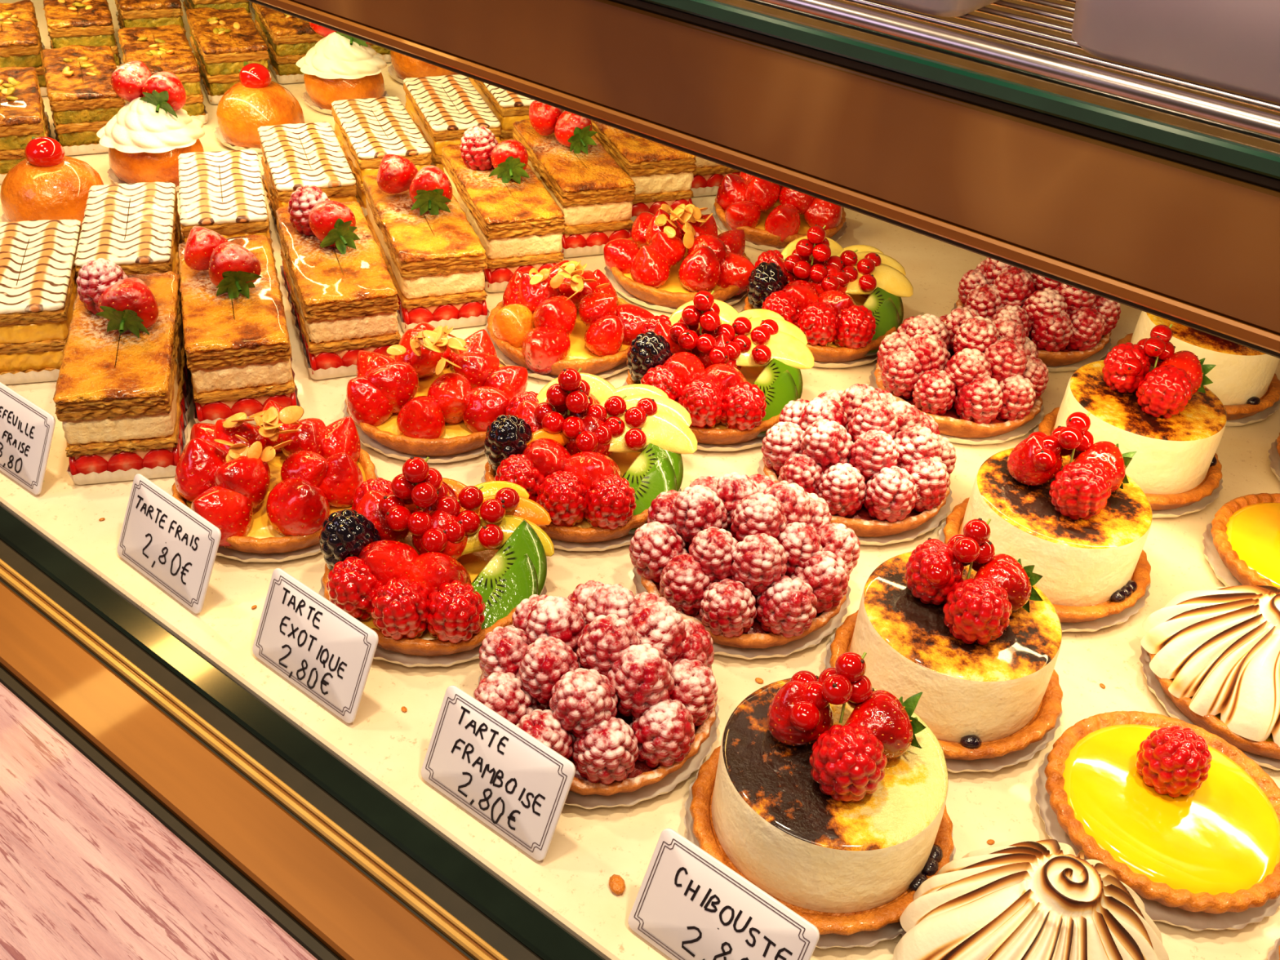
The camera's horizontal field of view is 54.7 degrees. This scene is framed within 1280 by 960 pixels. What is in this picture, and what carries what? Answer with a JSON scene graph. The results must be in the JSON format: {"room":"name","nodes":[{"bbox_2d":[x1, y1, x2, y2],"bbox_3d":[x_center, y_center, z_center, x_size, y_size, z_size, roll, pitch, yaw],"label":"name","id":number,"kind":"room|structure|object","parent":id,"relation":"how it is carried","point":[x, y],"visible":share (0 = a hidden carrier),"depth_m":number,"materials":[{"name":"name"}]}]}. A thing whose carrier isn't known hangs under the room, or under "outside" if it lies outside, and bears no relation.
{"room":"food shop","nodes":[
{"label":"food shop","id":0,"kind":"room"},
{"bbox_2d":[0,682,317,959],"bbox_3d":[-0.515,0.173,0.351,2.800,0.030,0.582,27,42,28],"label":"countertop","id":1,"kind":"structure","parent":0,"point":[87,872],"depth_m":0.42,"materials":[{"name":"pink stone"}]},
{"bbox_2d":[0,504,605,959],"bbox_3d":[-0.319,0.033,0.563,2.800,0.031,0.061,27,42,28],"label":"trim","id":2,"kind":"structure","parent":1,"relation":"attached to","point":[344,869],"depth_m":0.45,"materials":[{"name":"brown metal"}]},
{"bbox_2d":[0,0,1279,959],"bbox_3d":[-0.146,-0.192,0.875,2.600,0.012,0.757,27,42,28],"label":"display shelf","id":3,"kind":"object","parent":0,"point":[387,745],"visible":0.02,"depth_m":0.53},
{"bbox_2d":[0,0,47,96],"bbox_3d":[-0.511,-0.350,1.001,0.054,0.047,0.117,-11,39,-21],"label":"slice","id":4,"kind":"object","parent":3,"relation":"on","point":[20,44],"visible":0.76,"depth_m":0.97,"materials":[{"name":"food"}]},
{"bbox_2d":[0,66,52,184],"bbox_3d":[-0.448,-0.254,0.876,0.054,0.047,0.117,-11,39,-21],"label":"slice","id":5,"kind":"object","parent":3,"relation":"on","point":[23,117],"visible":0.84,"depth_m":0.84,"materials":[{"name":"food"}]},
{"bbox_2d":[0,382,55,494],"bbox_3d":[-0.297,-0.022,0.584,0.060,0.036,0.018,26,41,27],"label":"price tag","id":6,"kind":"object","parent":3,"relation":"on","point":[26,428],"visible":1,"depth_m":0.58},
{"bbox_2d":[0,218,81,384],"bbox_3d":[-0.334,-0.100,0.680,0.054,0.045,0.113,-6,37,-14],"label":"iced millefeuille","id":7,"kind":"object","parent":3,"relation":"on","point":[38,286],"visible":0.83,"depth_m":0.65,"materials":[{"name":"food"}]},
{"bbox_2d":[0,136,103,226],"bbox_3d":[-0.375,-0.191,0.789,0.069,0.057,0.069,-1,37,-8],"label":"cake","id":8,"kind":"object","parent":3,"relation":"on","point":[48,184],"visible":0.58,"depth_m":0.77,"materials":[{"name":"food"}]},
{"bbox_2d":[43,0,122,67],"bbox_3d":[-0.475,-0.384,1.051,0.054,0.047,0.117,-11,39,-21],"label":"slice","id":9,"kind":"object","parent":3,"relation":"on","point":[69,22],"visible":0.73,"depth_m":1.01,"materials":[{"name":"food"}]},
{"bbox_2d":[42,44,125,155],"bbox_3d":[-0.414,-0.287,0.925,0.054,0.047,0.117,-11,39,-21],"label":"slice","id":10,"kind":"object","parent":3,"relation":"on","point":[81,94],"visible":0.84,"depth_m":0.89,"materials":[{"name":"food"}]},
{"bbox_2d":[53,257,191,484],"bbox_3d":[-0.256,-0.065,0.616,0.054,0.074,0.130,-6,37,-13],"label":"millefeuille","id":11,"kind":"object","parent":3,"relation":"on","point":[122,396],"visible":0.98,"depth_m":0.59,"materials":[{"name":"food"}]},
{"bbox_2d":[74,182,184,279],"bbox_3d":[-0.298,-0.133,0.729,0.054,0.045,0.113,-6,37,-14],"label":"iced millefeuille","id":12,"kind":"object","parent":3,"relation":"on","point":[135,227],"visible":0.62,"depth_m":0.71,"materials":[{"name":"food"}]},
{"bbox_2d":[114,0,186,34],"bbox_3d":[-0.437,-0.417,1.100,0.054,0.046,0.117,-11,39,-21],"label":"slice","id":13,"kind":"object","parent":3,"relation":"on","point":[130,13],"visible":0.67,"depth_m":1.05,"materials":[{"name":"food"}]},
{"bbox_2d":[96,60,204,191],"bbox_3d":[-0.337,-0.244,0.850,0.074,0.076,0.073,-1,37,-8],"label":"cake","id":14,"kind":"object","parent":3,"relation":"on","point":[144,140],"visible":0.98,"depth_m":0.83,"materials":[{"name":"food"}]},
{"bbox_2d":[117,24,208,124],"bbox_3d":[-0.377,-0.321,0.975,0.054,0.047,0.117,-11,39,-21],"label":"slice","id":15,"kind":"object","parent":3,"relation":"on","point":[166,48],"visible":0.55,"depth_m":0.95,"materials":[{"name":"food"}]},
{"bbox_2d":[117,473,221,613],"bbox_3d":[-0.201,0.027,0.527,0.060,0.036,0.018,28,42,29],"label":"price tag","id":16,"kind":"object","parent":3,"relation":"on","point":[162,537],"visible":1,"depth_m":0.53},
{"bbox_2d":[181,0,252,17],"bbox_3d":[-0.394,-0.447,1.146,0.054,0.047,0.117,-11,39,-21],"label":"slice","id":17,"kind":"object","parent":3,"relation":"on","point":[187,4],"visible":0.31,"depth_m":1.10,"materials":[{"name":"food"}]},
{"bbox_2d":[177,149,276,269],"bbox_3d":[-0.260,-0.166,0.777,0.054,0.045,0.113,-7,38,-16],"label":"iced millefeuille","id":18,"kind":"object","parent":3,"relation":"on","point":[222,193],"visible":0.67,"depth_m":0.75,"materials":[{"name":"food"}]},
{"bbox_2d":[186,7,271,104],"bbox_3d":[-0.341,-0.354,1.025,0.054,0.047,0.117,-11,39,-21],"label":"slice","id":19,"kind":"object","parent":3,"relation":"on","point":[221,40],"visible":0.8,"depth_m":0.99,"materials":[{"name":"food"}]},
{"bbox_2d":[177,226,300,425],"bbox_3d":[-0.216,-0.093,0.658,0.054,0.074,0.130,-8,38,-17],"label":"millefeuille","id":20,"kind":"object","parent":3,"relation":"on","point":[237,348],"visible":0.98,"depth_m":0.63,"materials":[{"name":"food"}]},
{"bbox_2d":[248,1,255,15],"bbox_3d":[-0.351,-0.478,1.192,0.054,0.047,0.117,-11,39,-21],"label":"slice","id":21,"kind":"object","parent":3,"relation":"on","point":[251,3],"visible":0.02,"depth_m":1.19,"materials":[{"name":"food"}]},
{"bbox_2d":[213,61,305,152],"bbox_3d":[-0.285,-0.282,0.923,0.069,0.057,0.069,-1,37,-8],"label":"cake","id":22,"kind":"object","parent":3,"relation":"on","point":[255,101],"visible":0.75,"depth_m":0.91,"materials":[{"name":"food"}]},
{"bbox_2d":[171,400,378,562],"bbox_3d":[-0.168,-0.009,0.568,0.096,0.051,0.096,6,36,2],"label":"tart","id":23,"kind":"object","parent":3,"relation":"on","point":[269,486],"visible":0.97,"depth_m":0.55,"materials":[{"name":"food"}]},
{"bbox_2d":[252,2,324,84],"bbox_3d":[-0.300,-0.386,1.072,0.054,0.047,0.117,-11,39,-21],"label":"slice","id":24,"kind":"object","parent":3,"relation":"on","point":[288,38],"visible":0.49,"depth_m":1.03,"materials":[{"name":"food"}]},
{"bbox_2d":[257,121,356,241],"bbox_3d":[-0.221,-0.198,0.825,0.054,0.045,0.113,-9,38,-18],"label":"iced millefeuille","id":25,"kind":"object","parent":3,"relation":"on","point":[295,155],"visible":0.61,"depth_m":0.80,"materials":[{"name":"food"}]},
{"bbox_2d":[252,568,378,723],"bbox_3d":[-0.128,0.064,0.484,0.060,0.036,0.018,27,42,28],"label":"price tag","id":26,"kind":"object","parent":3,"relation":"on","point":[319,647],"visible":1,"depth_m":0.48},
{"bbox_2d":[275,185,400,379],"bbox_3d":[-0.173,-0.122,0.703,0.054,0.074,0.130,-9,38,-18],"label":"millefeuille","id":27,"kind":"object","parent":3,"relation":"on","point":[341,291],"visible":0.98,"depth_m":0.67,"materials":[{"name":"food"}]},
{"bbox_2d":[295,22,389,115],"bbox_3d":[-0.239,-0.338,0.989,0.074,0.076,0.073,-1,37,-8],"label":"cake","id":28,"kind":"object","parent":3,"relation":"on","point":[340,66],"visible":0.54,"depth_m":0.98,"materials":[{"name":"food"}]},
{"bbox_2d":[367,42,391,62],"bbox_3d":[-0.259,-0.417,1.119,0.054,0.046,0.117,-11,39,-21],"label":"slice","id":29,"kind":"object","parent":3,"relation":"on","point":[385,52],"visible":0.02,"depth_m":1.09,"materials":[{"name":"food"}]},
{"bbox_2d":[331,96,432,216],"bbox_3d":[-0.182,-0.230,0.874,0.054,0.045,0.113,-10,39,-19],"label":"iced millefeuille","id":30,"kind":"object","parent":3,"relation":"on","point":[366,130],"visible":0.58,"depth_m":0.85,"materials":[{"name":"food"}]},
{"bbox_2d":[387,50,458,84],"bbox_3d":[-0.182,-0.373,1.059,0.069,0.057,0.069,-1,37,-8],"label":"cake","id":31,"kind":"object","parent":3,"relation":"on","point":[402,67],"visible":0.19,"depth_m":1.04,"materials":[{"name":"food"}]},
{"bbox_2d":[362,154,489,332],"bbox_3d":[-0.132,-0.153,0.749,0.054,0.075,0.130,-9,38,-18],"label":"millefeuille","id":32,"kind":"object","parent":3,"relation":"on","point":[434,258],"visible":0.94,"depth_m":0.72,"materials":[{"name":"food"}]},
{"bbox_2d":[342,322,528,463],"bbox_3d":[-0.105,-0.055,0.637,0.096,0.051,0.098,-1,37,-8],"label":"tart","id":33,"kind":"object","parent":3,"relation":"on","point":[436,397],"visible":0.97,"depth_m":0.62,"materials":[{"name":"food"}]},
{"bbox_2d":[318,456,554,666],"bbox_3d":[-0.086,0.025,0.521,0.100,0.062,0.097,-1,37,-8],"label":"tart","id":34,"kind":"object","parent":3,"relation":"on","point":[432,563],"visible":0.98,"depth_m":0.51,"materials":[{"name":"food"}]},
{"bbox_2d":[403,74,501,172],"bbox_3d":[-0.141,-0.262,0.921,0.054,0.045,0.113,-9,38,-18],"label":"iced millefeuille","id":35,"kind":"object","parent":3,"relation":"on","point":[442,108],"visible":0.6,"depth_m":0.90,"materials":[{"name":"food"}]},
{"bbox_2d":[420,684,575,861],"bbox_3d":[-0.051,0.103,0.439,0.060,0.036,0.018,27,42,27],"label":"price tag","id":36,"kind":"object","parent":3,"relation":"on","point":[513,782],"visible":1,"depth_m":0.44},
{"bbox_2d":[440,125,565,292],"bbox_3d":[-0.090,-0.183,0.795,0.054,0.074,0.130,-9,38,-18],"label":"millefeuille","id":37,"kind":"object","parent":3,"relation":"on","point":[517,222],"visible":0.89,"depth_m":0.77,"materials":[{"name":"food"}]},
{"bbox_2d":[469,77,564,140],"bbox_3d":[-0.099,-0.293,0.968,0.054,0.045,0.113,-9,38,-18],"label":"iced millefeuille","id":38,"kind":"object","parent":3,"relation":"on","point":[509,108],"visible":0.28,"depth_m":0.92,"materials":[{"name":"food"}]},
{"bbox_2d":[484,260,654,381],"bbox_3d":[-0.040,-0.100,0.706,0.097,0.050,0.095,-1,37,-8],"label":"tart","id":39,"kind":"object","parent":3,"relation":"on","point":[546,322],"visible":0.95,"depth_m":0.69,"materials":[{"name":"food"}]},
{"bbox_2d":[511,100,635,257],"bbox_3d":[-0.047,-0.213,0.841,0.054,0.074,0.130,-9,38,-18],"label":"millefeuille","id":40,"kind":"object","parent":3,"relation":"on","point":[594,195],"visible":0.77,"depth_m":0.81,"materials":[{"name":"food"}]},
{"bbox_2d":[480,368,697,551],"bbox_3d":[-0.023,-0.018,0.586,0.104,0.062,0.096,-1,37,-8],"label":"tart","id":41,"kind":"object","parent":3,"relation":"on","point":[595,455],"visible":0.95,"depth_m":0.58,"materials":[{"name":"food"}]},
{"bbox_2d":[472,580,719,808],"bbox_3d":[-0.016,0.072,0.471,0.097,0.054,0.097,12,37,10],"label":"tart","id":42,"kind":"object","parent":3,"relation":"on","point":[624,687],"visible":0.97,"depth_m":0.45,"materials":[{"name":"food"}]},
{"bbox_2d":[98,517,1105,894],"bbox_3d":[0.045,0.001,0.619,0.398,0.003,0.453,27,42,28],"label":"crumbs","id":43,"kind":"object","parent":3,"relation":"on","point":[616,883],"visible":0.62,"depth_m":0.42,"materials":[{"name":"brown food"}]},
{"bbox_2d":[590,119,697,225],"bbox_3d":[-0.005,-0.244,0.887,0.054,0.074,0.130,-9,38,-18],"label":"millefeuille","id":44,"kind":"object","parent":3,"relation":"on","point":[661,174],"visible":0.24,"depth_m":0.85,"materials":[{"name":"food"}]},
{"bbox_2d":[603,203,755,312],"bbox_3d":[0.026,-0.148,0.779,0.097,0.052,0.098,-1,37,-8],"label":"tart","id":45,"kind":"object","parent":3,"relation":"on","point":[667,259],"visible":0.99,"depth_m":0.76,"materials":[{"name":"food"}]},
{"bbox_2d":[690,156,740,196],"bbox_3d":[0.037,-0.273,0.932,0.054,0.073,0.130,-9,38,-18],"label":"millefeuille","id":46,"kind":"object","parent":3,"relation":"on","point":[708,175],"visible":0.06,"depth_m":0.90,"materials":[{"name":"food"}]},
{"bbox_2d":[622,290,813,451],"bbox_3d":[0.043,-0.065,0.658,0.104,0.062,0.096,-1,37,-8],"label":"tart","id":47,"kind":"object","parent":3,"relation":"on","point":[735,373],"visible":0.91,"depth_m":0.65,"materials":[{"name":"food"}]},
{"bbox_2d":[627,827,819,959],"bbox_3d":[0.025,0.142,0.393,0.060,0.036,0.018,27,42,28],"label":"price tag","id":48,"kind":"object","parent":3,"relation":"on","point":[689,904],"visible":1,"depth_m":0.39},
{"bbox_2d":[628,471,860,659],"bbox_3d":[0.046,0.028,0.539,0.100,0.053,0.097,-5,37,-12],"label":"tart","id":49,"kind":"object","parent":3,"relation":"on","point":[760,562],"visible":1,"depth_m":0.52,"materials":[{"name":"food"}]},
{"bbox_2d":[711,171,847,252],"bbox_3d":[0.099,-0.199,0.856,0.096,0.050,0.096,-9,38,-17],"label":"tart","id":50,"kind":"object","parent":3,"relation":"on","point":[771,215],"visible":0.7,"depth_m":0.84,"materials":[{"name":"food"}]},
{"bbox_2d":[683,652,955,948],"bbox_3d":[0.066,0.098,0.424,0.097,0.078,0.097,-9,38,-17],"label":"tart","id":51,"kind":"object","parent":3,"relation":"on","point":[827,793],"visible":0.97,"depth_m":0.41,"materials":[{"name":"food"}]},
{"bbox_2d":[740,224,913,368],"bbox_3d":[0.114,-0.115,0.734,0.104,0.062,0.096,-1,37,-8],"label":"tart","id":52,"kind":"object","parent":3,"relation":"on","point":[845,301],"visible":0.94,"depth_m":0.73,"materials":[{"name":"food"}]},
{"bbox_2d":[757,383,956,545],"bbox_3d":[0.108,-0.016,0.605,0.097,0.054,0.097,24,40,25],"label":"tart","id":53,"kind":"object","parent":3,"relation":"on","point":[882,466],"visible":0.99,"depth_m":0.58,"materials":[{"name":"food"}]},
{"bbox_2d":[823,517,1062,773],"bbox_3d":[0.126,0.055,0.489,0.097,0.078,0.097,-9,38,-17],"label":"tart","id":54,"kind":"object","parent":3,"relation":"on","point":[961,624],"visible":0.95,"depth_m":0.47,"materials":[{"name":"food"}]},
{"bbox_2d":[869,306,1048,444],"bbox_3d":[0.178,-0.066,0.680,0.097,0.054,0.097,19,39,19],"label":"tart","id":55,"kind":"object","parent":3,"relation":"on","point":[983,381],"visible":1,"depth_m":0.66,"materials":[{"name":"food"}]},
{"bbox_2d":[893,839,1168,959],"bbox_3d":[0.126,0.141,0.384,0.091,0.063,0.083,-11,39,-20],"label":"tart","id":56,"kind":"object","parent":3,"relation":"on","point":[1014,900],"visible":1,"depth_m":0.37,"materials":[{"name":"food"}]},
{"bbox_2d":[951,257,1120,372],"bbox_3d":[0.241,-0.111,0.749,0.097,0.054,0.097,-7,38,-16],"label":"tart","id":57,"kind":"object","parent":3,"relation":"on","point":[1070,327],"visible":0.71,"depth_m":0.73,"materials":[{"name":"food"}]},
{"bbox_2d":[938,411,1152,631],"bbox_3d":[0.190,0.010,0.558,0.097,0.078,0.097,-9,38,-17],"label":"tart","id":58,"kind":"object","parent":3,"relation":"on","point":[1063,504],"visible":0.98,"depth_m":0.54,"materials":[{"name":"food"}]},
{"bbox_2d":[1033,324,1226,518],"bbox_3d":[0.257,-0.038,0.630,0.097,0.078,0.097,-9,38,-17],"label":"tart","id":59,"kind":"object","parent":3,"relation":"on","point":[1146,397],"visible":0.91,"depth_m":0.61,"materials":[{"name":"food"}]},
{"bbox_2d":[1035,711,1279,931],"bbox_3d":[0.194,0.113,0.448,0.093,0.042,0.093,27,42,28],"label":"tart","id":60,"kind":"object","parent":3,"relation":"on","point":[1181,816],"visible":0.98,"depth_m":0.44,"materials":[{"name":"food"}]},
{"bbox_2d":[1115,311,1279,426],"bbox_3d":[0.326,-0.087,0.704,0.097,0.078,0.097,-9,38,-17],"label":"tart","id":61,"kind":"object","parent":3,"relation":"on","point":[1245,380],"visible":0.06,"depth_m":0.68,"materials":[{"name":"food"}]},
{"bbox_2d":[1139,585,1279,770],"bbox_3d":[0.258,0.070,0.506,0.097,0.051,0.092,14,37,12],"label":"tart","id":62,"kind":"object","parent":3,"relation":"on","point":[1211,657],"visible":1,"depth_m":0.49,"materials":[{"name":"food"}]},
{"bbox_2d":[1202,493,1279,588],"bbox_3d":[0.315,0.029,0.576,0.093,0.042,0.093,-1,37,-8],"label":"tart","id":63,"kind":"object","parent":3,"relation":"on","point":[1242,542],"visible":0.84,"depth_m":0.58,"materials":[{"name":"food"}]},
{"bbox_2d":[1267,432,1279,481],"bbox_3d":[0.379,-0.013,0.640,0.093,0.042,0.093,27,42,28],"label":"tart","id":64,"kind":"object","parent":3,"relation":"on","point":[1274,452],"visible":1,"depth_m":0.66,"materials":[{"name":"food"}]},
{"bbox_2d":[1267,937,1279,959],"bbox_3d":[0.247,0.167,0.384,0.093,0.037,0.093,27,42,28],"label":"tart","id":65,"kind":"object","parent":3,"relation":"on","point":[1274,954],"visible":1,"depth_m":0.42,"materials":[{"name":"food"}]},
{"bbox_2d":[713,0,1279,154],"bbox_3d":[0.189,-0.556,0.913,2.800,0.630,0.020,27,42,28],"label":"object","id":66,"kind":"structure","parent":0,"point":[1251,141],"depth_m":0.94,"materials":[{"name":"silver metal"}]},
{"bbox_3d":[-1.351,-0.818,1.107,0.020,0.630,1.420,27,42,28],"label":"wall","id":67,"kind":"structure","parent":0,"visible":0},
{"bbox_2d":[643,0,1279,179],"bbox_3d":[-0.027,-0.351,0.724,2.800,0.007,0.332,27,42,28],"label":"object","id":68,"kind":"object","parent":67,"relation":"attached to","point":[1255,160],"visible":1,"depth_m":0.46,"materials":[{"name":"green"}]},
{"bbox_2d":[247,0,1279,358],"bbox_3d":[-0.124,-0.256,0.643,2.800,0.062,0.022,27,42,28],"label":"fascia","id":69,"kind":"object","parent":68,"relation":"attached to","point":[1188,240],"visible":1,"depth_m":0.50,"materials":[{"name":"brown wood"}]},
{"bbox_2d":[873,0,998,17],"bbox_3d":[0.126,-0.299,0.572,0.173,0.099,0.208,27,42,28],"label":"plastic storage bin","id":70,"kind":"object","parent":68,"relation":"on","point":[947,8],"visible":1,"depth_m":0.51,"materials":[{"name":"plastic"}]},
{"bbox_2d":[745,0,1279,143],"bbox_3d":[-0.089,-0.314,0.651,2.800,0.009,0.121,27,42,28],"label":"shelf rail","id":71,"kind":"object","parent":68,"relation":"attached to","point":[1203,109],"visible":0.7,"depth_m":0.46,"materials":[{"name":"silver metal"}]},
{"bbox_2d":[1071,0,1279,103],"bbox_3d":[0.349,-0.185,0.441,0.342,0.099,0.208,27,42,28],"label":"plastic storage bin","id":72,"kind":"object","parent":68,"relation":"on","point":[1229,45],"visible":1,"depth_m":0.45,"materials":[{"name":"plastic"}]}
]}

